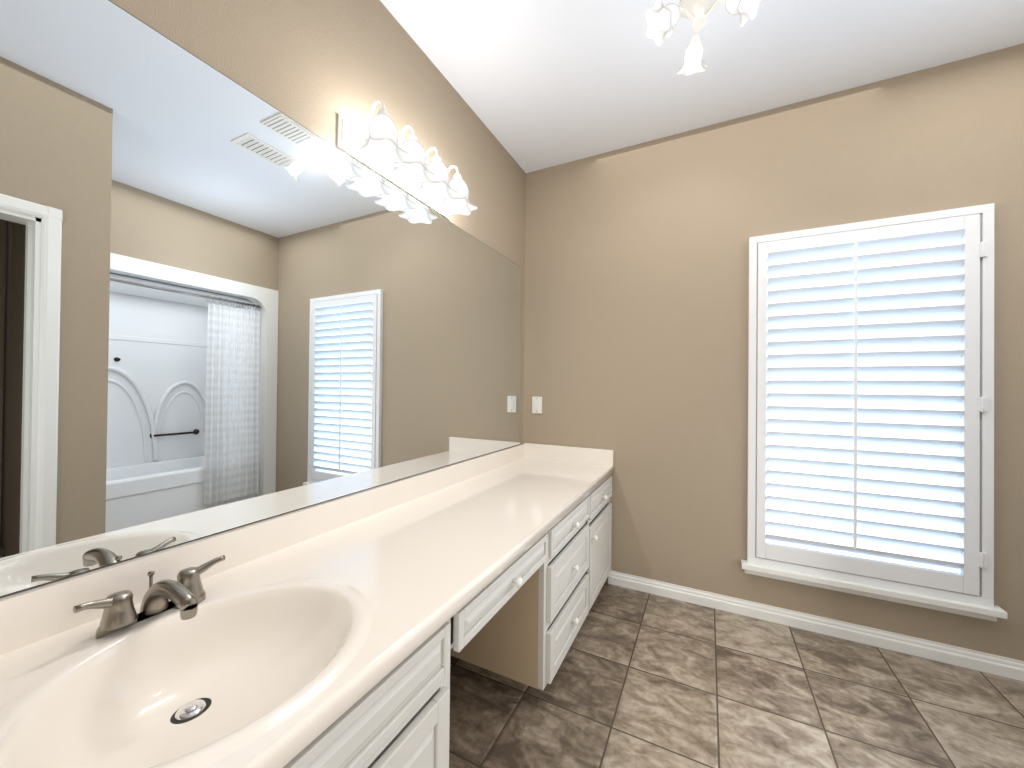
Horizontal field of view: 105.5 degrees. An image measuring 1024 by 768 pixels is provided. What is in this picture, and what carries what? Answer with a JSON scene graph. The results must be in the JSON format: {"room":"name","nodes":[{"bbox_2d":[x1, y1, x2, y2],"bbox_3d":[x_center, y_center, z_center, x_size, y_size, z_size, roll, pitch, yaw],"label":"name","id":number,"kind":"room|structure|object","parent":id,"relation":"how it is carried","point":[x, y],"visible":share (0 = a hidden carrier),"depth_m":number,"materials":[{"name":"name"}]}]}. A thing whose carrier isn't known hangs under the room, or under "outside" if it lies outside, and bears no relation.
{"room":"bathroom","nodes":[
{"label":"bathroom","id":0,"kind":"room"},
{"bbox_2d":[0,0,525,597],"bbox_3d":[-0.700,-0.138,1.308,0.127,2.740,3.543,0,0,27],"label":"wall","id":1,"kind":"structure","parent":0,"point":[226,302],"depth_m":1.04,"materials":[{"name":"beige paint"}]},
{"bbox_2d":[337,99,477,218],"bbox_3d":[-0.370,-0.918,1.598,0.206,0.201,0.650,0,0,27],"label":"sconce","id":2,"kind":"object","parent":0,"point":[379,148],"visible":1,"depth_m":1.51,"materials":[{"name":"white glass"}]},
{"bbox_2d":[380,0,1023,172],"bbox_3d":[1.000,-1.546,0.469,3.900,0.100,3.543,0,0,27],"label":"ceiling","id":3,"kind":"structure","parent":0,"point":[539,84],"depth_m":1.77,"materials":[{"name":"white paint"}]},
{"bbox_2d":[646,0,760,75],"bbox_3d":[0.748,-1.397,1.521,0.398,0.188,0.387,0,0,27],"label":"ceiling light fixture","id":4,"kind":"object","parent":3,"relation":"attached to","point":[662,20],"visible":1,"depth_m":1.49,"materials":[{"name":"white glass"}]},
{"bbox_2d":[449,582,1023,767],"bbox_3d":[0.970,1.294,0.449,3.900,0.100,3.543,0,0,27],"label":"floor","id":5,"kind":"structure","parent":0,"point":[641,679],"depth_m":1.52,"materials":[{"name":"tile"}]},
{"bbox_2d":[0,443,613,767],"bbox_3d":[-0.369,0.814,1.119,0.656,0.840,3.277,0,0,27],"label":"bathroom vanity","id":6,"kind":"object","parent":5,"relation":"on","point":[336,633],"visible":0.98,"depth_m":0.87,"materials":[{"name":"white stone"}]},
{"bbox_2d":[73,555,224,638],"bbox_3d":[-0.706,0.448,0.802,0.179,0.090,0.249,0,0,27],"label":"faucet","id":7,"kind":"object","parent":6,"relation":"on","point":[185,593],"visible":1,"depth_m":0.78,"materials":[{"name":"silver metal"}]},
{"bbox_2d":[523,43,1023,660],"bbox_3d":[1.804,-0.107,1.952,3.780,2.740,0.140,0,0,27],"label":"wall","id":8,"kind":"structure","parent":0,"point":[637,309],"depth_m":2.19,"materials":[{"name":"beige paint"}]},
{"bbox_2d":[532,397,541,413],"bbox_3d":[0.172,0.145,2.686,0.072,0.116,0.009,0,0,27],"label":"light switch","id":9,"kind":"object","parent":8,"relation":"attached to","point":[536,404],"visible":1,"depth_m":2.68,"materials":[{"name":"white plastic"}]},
{"bbox_2d":[608,571,1023,681],"bbox_3d":[1.600,1.221,1.959,2.215,0.080,0.026,0,0,27],"label":"baseboard","id":10,"kind":"structure","parent":8,"relation":"attached to","point":[1010,668],"depth_m":1.93,"materials":[{"name":"white wood"}]},
{"bbox_2d":[747,203,993,606],"bbox_3d":[1.718,0.087,1.961,0.915,1.755,0.165,0,0,27],"label":"window","id":11,"kind":"structure","parent":8,"relation":"in","point":[970,581],"depth_m":1.78,"materials":[{"name":"white wood"}]},
{"bbox_2d":[766,228,965,568],"bbox_3d":[1.682,0.073,1.905,0.733,1.526,0.061,0,0,27],"label":"louvres","id":12,"kind":"object","parent":11,"relation":"attached to","point":[948,238],"visible":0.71,"depth_m":1.88,"materials":[{"name":"white wood"}]},
{"bbox_2d":[853,241,987,567],"bbox_3d":[1.859,0.060,1.784,0.456,1.477,0.033,0,0,27],"label":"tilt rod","id":13,"kind":"object","parent":12,"relation":"attached to","point":[983,401],"visible":1,"depth_m":1.87,"materials":[{"name":"white wood"}]},
{"bbox_2d":[741,560,1007,621],"bbox_3d":[1.675,0.995,1.889,0.971,0.062,0.061,0,0,27],"label":"window sill","id":14,"kind":"structure","parent":8,"relation":"attached to","point":[995,612],"depth_m":1.84,"materials":[{"name":"white wood"}]},
{"label":"outside","id":15,"kind":"structure","parent":0,"visible":0},
{"bbox_2d":[766,244,955,571],"bbox_3d":[1.758,0.087,2.037,0.863,1.697,0.001,0,0,27],"label":"sky","id":16,"kind":"structure","parent":15,"point":[943,556],"depth_m":2.00,"materials":[{"name":"white"}]}
]}

